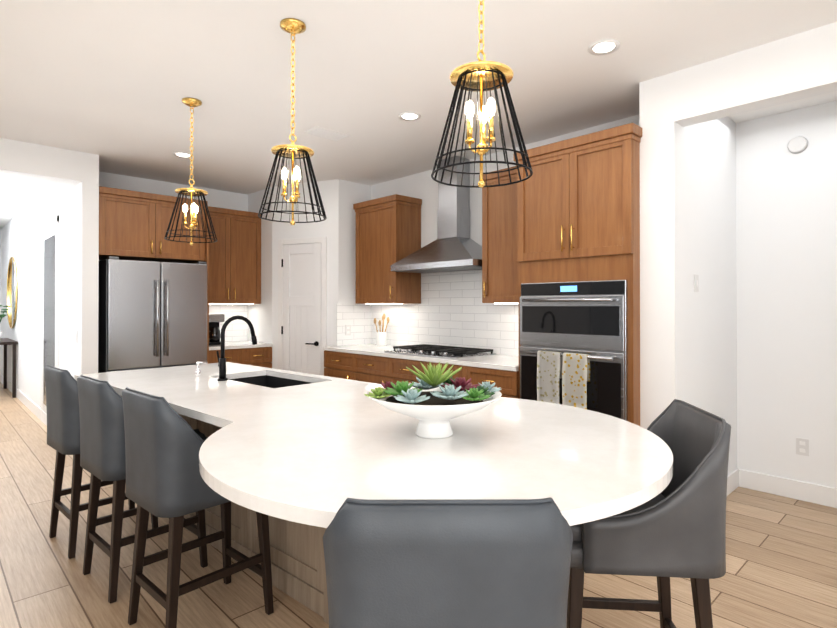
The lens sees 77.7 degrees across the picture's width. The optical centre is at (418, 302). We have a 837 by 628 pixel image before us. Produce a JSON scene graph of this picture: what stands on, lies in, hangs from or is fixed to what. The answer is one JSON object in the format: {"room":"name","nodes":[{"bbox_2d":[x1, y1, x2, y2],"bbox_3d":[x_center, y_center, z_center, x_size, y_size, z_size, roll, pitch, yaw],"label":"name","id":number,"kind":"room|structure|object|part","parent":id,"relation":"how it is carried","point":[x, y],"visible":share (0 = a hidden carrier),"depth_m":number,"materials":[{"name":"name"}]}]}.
{"room":"kitchen","nodes":[
{"label":"kitchen","id":0,"kind":"room"},
{"bbox_2d":[0,192,63,407],"bbox_3d":[-5.499,0.034,7.329,0.130,2.720,5.750,0,0,-44],"label":"wall","id":1,"kind":"structure","parent":0,"point":[20,237],"depth_m":6.68,"materials":[{"name":"paint"}]},
{"bbox_2d":[7,256,17,328],"bbox_3d":[-6.301,-0.152,8.050,0.022,1.122,1.122,0,0,-44],"label":"round mirror","id":2,"kind":"object","parent":1,"relation":"attached to","point":[12,290],"visible":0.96,"depth_m":8.00,"materials":[{"name":"gold glass"}]},
{"bbox_2d":[41,215,58,420],"bbox_3d":[-4.081,0.239,5.743,0.016,2.290,1.000,0,0,-44],"label":"door","id":3,"kind":"structure","parent":1,"relation":"in","point":[49,292],"depth_m":5.72,"materials":[{"name":"paint"}]},
{"bbox_2d":[0,138,98,377],"bbox_3d":[-5.098,0.008,3.176,5.300,2.720,0.800,0,0,-44],"label":"wall","id":4,"kind":"structure","parent":0,"point":[72,176],"depth_m":4.68,"materials":[{"name":"paint"}]},
{"bbox_2d":[99,186,206,263],"bbox_3d":[-2.794,-0.746,5.314,0.969,0.625,0.630,0,0,-44],"label":"upper cabinet","id":5,"kind":"object","parent":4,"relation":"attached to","point":[133,225],"depth_m":5.04,"materials":[{"name":"brown wood"}]},
{"bbox_2d":[99,172,247,341],"bbox_3d":[-2.789,0.025,5.861,1.750,2.720,0.140,0,0,-44],"label":"wall","id":6,"kind":"structure","parent":0,"point":[225,199],"depth_m":5.77,"materials":[{"name":"paint"}]},
{"bbox_2d":[195,206,260,305],"bbox_3d":[-2.254,-0.519,6.024,0.748,1.070,0.350,0,0,-44],"label":"upper cabinet","id":7,"kind":"object","parent":6,"relation":"attached to","point":[233,263],"depth_m":5.92,"materials":[{"name":"brown wood"}]},
{"bbox_2d":[209,304,247,341],"bbox_3d":[-2.379,0.244,6.150,0.749,0.455,0.008,0,0,-44],"label":"wall tile","id":8,"kind":"structure","parent":6,"relation":"attached to","point":[236,330],"depth_m":6.28,"materials":[{"name":"white tile"}]},
{"bbox_2d":[248,179,370,368],"bbox_3d":[-1.325,0.027,6.177,0.800,2.720,1.430,0,0,-44],"label":"wall","id":9,"kind":"structure","parent":0,"point":[337,226],"depth_m":5.79,"materials":[{"name":"paint"}]},
{"bbox_2d":[278,237,326,375],"bbox_3d":[-1.301,0.333,5.797,0.269,2.102,0.596,0,0,-44],"label":"pantry door","id":10,"kind":"structure","parent":9,"relation":"in","point":[302,303],"depth_m":5.79,"materials":[{"name":"paint"}]},
{"bbox_2d":[345,325,350,334],"bbox_3d":[-0.771,0.304,5.698,0.075,0.115,0.008,0,0,-44],"label":"electrical outlet plate","id":11,"kind":"object","parent":9,"relation":"attached to","point":[347,327],"depth_m":5.69,"materials":[{"name":"white plastic"}]},
{"bbox_2d":[0,382,836,627],"bbox_3d":[-2.121,1.395,3.459,10.000,0.050,16.000,0,0,-44],"label":"floor","id":12,"kind":"structure","parent":0,"point":[781,561],"depth_m":2.59,"materials":[{"name":"brown wood"}]},
{"bbox_2d":[0,305,17,397],"bbox_3d":[-6.428,0.717,7.923,0.380,1.362,1.200,0,0,-44],"label":"console table","id":13,"kind":"object","parent":12,"relation":"on","point":[5,342],"visible":1,"depth_m":7.64,"materials":[{"name":"brown wood"}]},
{"bbox_2d":[0,305,10,340],"bbox_3d":[-6.272,0.305,7.726,0.330,0.541,0.360,0,0,-44],"label":"plant","id":14,"kind":"object","parent":13,"relation":"on","point":[3,315],"depth_m":7.77,"materials":[{"name":"green plant"}]},
{"bbox_2d":[44,365,157,558],"bbox_3d":[-1.859,0.865,3.058,0.474,1.006,0.513,0,0,42],"label":"stool","id":15,"kind":"object","parent":12,"relation":"on","point":[63,418],"visible":0.56,"depth_m":2.81,"materials":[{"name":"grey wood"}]},
{"bbox_2d":[77,374,207,603],"bbox_3d":[-1.397,0.862,2.644,0.474,1.006,0.513,0,0,42],"label":"stool","id":16,"kind":"object","parent":12,"relation":"on","point":[102,443],"visible":0.58,"depth_m":2.40,"materials":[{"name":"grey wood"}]},
{"bbox_2d":[98,256,206,396],"bbox_3d":[-2.725,0.481,5.275,0.905,1.800,0.771,0,0,-44],"label":"fridge","id":17,"kind":"object","parent":12,"relation":"on","point":[152,314],"visible":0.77,"depth_m":4.97,"materials":[{"name":"metal"}]},
{"bbox_2d":[122,387,273,627],"bbox_3d":[-0.942,0.860,2.237,0.474,1.006,0.513,0,0,42],"label":"stool","id":18,"kind":"object","parent":12,"relation":"on","point":[164,441],"visible":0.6,"depth_m":2.02,"materials":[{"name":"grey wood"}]},
{"bbox_2d":[207,346,272,367],"bbox_3d":[-2.161,0.946,5.917,0.748,0.878,0.620,0,0,-44],"label":"base cabinet","id":19,"kind":"object","parent":12,"relation":"on","point":[261,356],"depth_m":5.76,"materials":[{"name":"brown wood"}]},
{"bbox_2d":[207,342,272,349],"bbox_3d":[-2.156,0.489,5.915,0.748,0.035,0.635,0,0,-44],"label":"countertop","id":20,"kind":"structure","parent":19,"relation":"on","point":[228,345],"depth_m":5.73,"materials":[{"name":"white stone"}]},
{"bbox_2d":[209,314,224,344],"bbox_3d":[-2.318,0.300,5.812,0.217,0.339,0.220,0,0,-44],"label":"coffee maker","id":21,"kind":"object","parent":20,"relation":"on","point":[214,330],"visible":0.69,"depth_m":5.75,"materials":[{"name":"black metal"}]},
{"bbox_2d":[324,351,346,378],"bbox_3d":[-0.571,0.943,5.488,0.635,0.878,0.577,0,0,-44],"label":"base cabinet","id":22,"kind":"object","parent":12,"relation":"on","point":[335,362],"depth_m":5.32,"materials":[{"name":"brown wood"}]},
{"bbox_2d":[347,351,382,383],"bbox_3d":[-0.243,0.941,5.147,0.635,0.878,0.597,0,0,-44],"label":"base cabinet","id":23,"kind":"object","parent":12,"relation":"on","point":[360,367],"depth_m":4.98,"materials":[{"name":"brown wood"}]},
{"bbox_2d":[323,344,510,366],"bbox_3d":[0.076,0.482,4.809,0.645,0.035,2.456,0,0,-44],"label":"countertop","id":24,"kind":"structure","parent":23,"relation":"on","point":[476,358],"depth_m":4.49,"materials":[{"name":"white stone"}]},
{"bbox_2d":[374,313,389,345],"bbox_3d":[-0.392,0.292,5.572,0.136,0.352,0.135,0,0,-44],"label":"utensil crock","id":25,"kind":"object","parent":24,"relation":"on","point":[380,338],"visible":1,"depth_m":5.53,"materials":[{"name":"white ceramic"}]},
{"bbox_2d":[384,344,495,358],"bbox_3d":[0.183,0.439,4.732,0.530,0.047,0.910,0,0,-44],"label":"cooktop","id":26,"kind":"object","parent":24,"relation":"in","point":[438,351],"depth_m":4.58,"materials":[{"name":"metal"}]},
{"bbox_2d":[74,315,672,624],"bbox_3d":[-0.607,0.719,2.490,3.500,1.290,1.748,0,0,42],"label":"kitchen island","id":27,"kind":"object","parent":12,"relation":"on","point":[298,570],"depth_m":1.66,"materials":[{"name":"white quartz"}]},
{"bbox_2d":[195,361,207,375],"bbox_3d":[-1.351,0.410,3.235,0.076,0.088,0.032,0,0,-44],"label":"soap dispenser","id":28,"kind":"object","parent":27,"relation":"on","point":[197,373],"depth_m":3.21,"materials":[{"name":"white ceramic"}]},
{"bbox_2d":[216,315,256,380],"bbox_3d":[-1.074,0.265,3.088,0.249,0.376,0.078,0,0,-44],"label":"faucet","id":29,"kind":"object","parent":27,"relation":"on","point":[222,361],"depth_m":3.01,"materials":[{"name":"black metal"}]},
{"bbox_2d":[228,375,310,387],"bbox_3d":[-0.894,0.600,3.117,0.496,0.219,0.791,0,0,-44],"label":"sink","id":30,"kind":"object","parent":27,"relation":"in","point":[271,381],"depth_m":3.39,"materials":[{"name":"metal"}]},
{"bbox_3d":[-0.607,0.390,2.492,1.500,0.632,3.398,0,0,-44],"label":"kitchen island top","id":31,"kind":"part","parent":27,"relation":"part of","materials":[{"name":"white stone"}]},
{"bbox_2d":[364,361,501,438],"bbox_3d":[0.053,0.324,1.754,0.452,0.242,0.452,0,0,-44],"label":"bowl","id":32,"kind":"object","parent":27,"relation":"on","point":[434,400],"visible":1,"depth_m":1.69,"materials":[{"name":"white ceramic"}]},
{"bbox_2d":[383,355,422,383],"bbox_3d":[0.103,0.939,4.786,0.635,0.878,0.517,0,0,-44],"label":"base cabinet","id":33,"kind":"object","parent":12,"relation":"on","point":[394,368],"depth_m":4.62,"materials":[{"name":"brown wood"}]},
{"bbox_2d":[423,359,462,378],"bbox_3d":[0.460,0.937,4.413,0.635,0.878,0.516,0,0,-44],"label":"base cabinet","id":34,"kind":"object","parent":12,"relation":"on","point":[459,374],"depth_m":4.18,"materials":[{"name":"brown wood"}]},
{"bbox_2d":[323,497,572,627],"bbox_3d":[0.054,0.853,1.152,0.474,1.006,0.513,0,0,0],"label":"stool","id":35,"kind":"object","parent":12,"relation":"on","point":[460,563],"visible":1,"depth_m":0.91,"materials":[{"name":"grey leather"}]},
{"bbox_2d":[463,363,510,397],"bbox_3d":[0.766,0.935,4.095,0.635,0.878,0.478,0,0,-44],"label":"base cabinet","id":36,"kind":"object","parent":12,"relation":"on","point":[501,376],"depth_m":3.87,"materials":[{"name":"brown wood"}]},
{"bbox_2d":[511,123,641,425],"bbox_3d":[1.208,0.151,3.618,0.663,2.440,0.830,0,0,-44],"label":"tall cabinet","id":37,"kind":"object","parent":12,"relation":"on","point":[555,256],"depth_m":3.33,"materials":[{"name":"brown wood"}]},
{"bbox_2d":[520,280,627,420],"bbox_3d":[1.074,0.418,3.487,0.406,1.105,0.760,0,0,-44],"label":"wall oven","id":38,"kind":"object","parent":37,"relation":"in","point":[574,333],"depth_m":3.31,"materials":[{"name":"metal"}]},
{"bbox_2d":[537,351,562,403],"bbox_3d":[0.865,0.499,3.425,0.046,0.352,0.170,0,0,-44],"label":"towel","id":39,"kind":"object","parent":38,"relation":"hanging from","point":[549,363],"depth_m":3.40,"materials":[{"name":"beige fabric"}]},
{"bbox_2d":[562,352,589,408],"bbox_3d":[0.996,0.498,3.288,0.046,0.352,0.170,0,0,-44],"label":"towel","id":40,"kind":"object","parent":38,"relation":"hanging from","point":[575,366],"depth_m":3.27,"materials":[{"name":"beige fabric"}]},
{"bbox_2d":[567,399,730,627],"bbox_3d":[0.700,0.857,1.745,0.513,1.006,0.474,0,0,5],"label":"stool","id":41,"kind":"object","parent":12,"relation":"on","point":[676,527],"visible":0.62,"depth_m":1.53,"materials":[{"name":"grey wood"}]},
{"bbox_2d":[0,0,836,228],"bbox_3d":[-2.121,-1.375,3.475,10.000,0.050,16.000,0,0,-44],"label":"ceiling","id":42,"kind":"structure","parent":0,"point":[111,83],"depth_m":3.04,"materials":[{"name":"paint"}]},
{"bbox_2d":[174,152,191,157],"bbox_3d":[-2.138,-1.338,4.720,0.159,0.007,0.159,0,0,7],"label":"recessed light","id":43,"kind":"object","parent":42,"relation":"in","point":[179,154],"depth_m":4.70,"materials":[{"name":"paint"}]},
{"bbox_2d":[164,97,216,245],"bbox_3d":[-1.520,-0.865,3.481,0.326,0.970,0.326,0,0,-44],"label":"pendant light","id":44,"kind":"object","parent":42,"relation":"hanging from","point":[191,191],"visible":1,"depth_m":3.46,"materials":[{"name":"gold metal"}]},
{"bbox_2d":[258,18,326,224],"bbox_3d":[-0.613,-0.866,2.535,0.326,0.980,0.326,0,0,-44],"label":"pendant light","id":45,"kind":"object","parent":42,"relation":"hanging from","point":[293,27],"visible":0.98,"depth_m":2.52,"materials":[{"name":"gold metal"}]},
{"bbox_2d":[399,112,420,120],"bbox_3d":[-0.064,-1.344,3.758,0.159,0.007,0.159,0,0,37],"label":"recessed light","id":46,"kind":"object","parent":42,"relation":"in","point":[406,116],"depth_m":3.76,"materials":[{"name":"paint"}]},
{"bbox_2d":[431,0,532,187],"bbox_3d":[0.203,-0.866,1.684,0.326,0.990,0.326,0,0,-44],"label":"pendant light","id":47,"kind":"object","parent":42,"relation":"hanging from","point":[480,75],"visible":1,"depth_m":1.66,"materials":[{"name":"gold metal"}]},
{"bbox_2d":[588,39,619,55],"bbox_3d":[0.983,-1.350,2.753,0.159,0.007,0.159,0,0,7],"label":"recessed light","id":48,"kind":"object","parent":42,"relation":"in","point":[604,47],"depth_m":2.75,"materials":[{"name":"paint"}]},
{"bbox_2d":[371,114,639,355],"bbox_3d":[0.651,0.018,4.795,0.140,2.720,3.300,0,0,-44],"label":"wall","id":49,"kind":"structure","parent":0,"point":[423,186],"depth_m":5.18,"materials":[{"name":"paint"}]},
{"bbox_2d":[355,196,422,303],"bbox_3d":[-0.326,-0.523,5.455,0.340,1.070,0.660,0,0,-44],"label":"upper cabinet","id":50,"kind":"object","parent":49,"relation":"attached to","point":[376,283],"depth_m":5.32,"materials":[{"name":"brown wood"}]},
{"bbox_2d":[337,270,518,355],"bbox_3d":[0.141,0.061,4.882,0.474,0.805,2.468,0,0,-44],"label":"wall tile","id":51,"kind":"structure","parent":49,"relation":"attached to","point":[451,309],"depth_m":5.10,"materials":[{"name":"white tile"}]},
{"bbox_2d":[387,156,481,272],"bbox_3d":[0.244,-0.848,4.798,0.429,0.983,1.040,0,0,-44],"label":"range hood","id":52,"kind":"object","parent":49,"relation":"attached to","point":[453,246],"depth_m":4.84,"materials":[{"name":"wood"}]},
{"bbox_2d":[479,167,510,302],"bbox_3d":[0.842,-0.530,4.237,0.340,1.070,0.555,0,0,-44],"label":"upper cabinet","id":53,"kind":"object","parent":49,"relation":"attached to","point":[495,250],"depth_m":4.22,"materials":[{"name":"brown wood"}]},
{"bbox_2d":[639,22,836,487],"bbox_3d":[3.276,-0.003,1.292,0.140,2.720,5.390,0,0,-44],"label":"wall","id":54,"kind":"structure","parent":0,"point":[740,219],"depth_m":2.75,"materials":[{"name":"paint"}]},
{"bbox_2d":[0,374,836,507],"bbox_3d":[-2.610,1.302,2.921,8.550,0.130,15.900,0,0,-44],"label":"baseboard","id":55,"kind":"structure","parent":54,"relation":"attached to","point":[800,490],"depth_m":3.71,"materials":[{"name":"paint"}]},
{"bbox_2d":[694,274,698,291],"bbox_3d":[1.762,-0.121,3.290,0.070,0.110,0.010,0,0,-44],"label":"light switch","id":56,"kind":"object","parent":54,"relation":"attached to","point":[696,277],"depth_m":3.29,"materials":[{"name":"white plastic"}]},
{"bbox_2d":[787,136,807,153],"bbox_3d":[2.638,-1.099,3.618,0.030,0.120,0.120,0,0,-44],"label":"smoke detector","id":57,"kind":"object","parent":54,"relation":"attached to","point":[798,144],"visible":1,"depth_m":3.60,"materials":[{"name":"white plastic"}]},
{"bbox_2d":[796,438,808,455],"bbox_3d":[2.659,1.001,3.598,0.008,0.115,0.075,0,0,-44],"label":"electrical outlet plate","id":58,"kind":"object","parent":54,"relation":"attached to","point":[802,446],"depth_m":3.60,"materials":[{"name":"white plastic"}]}
]}

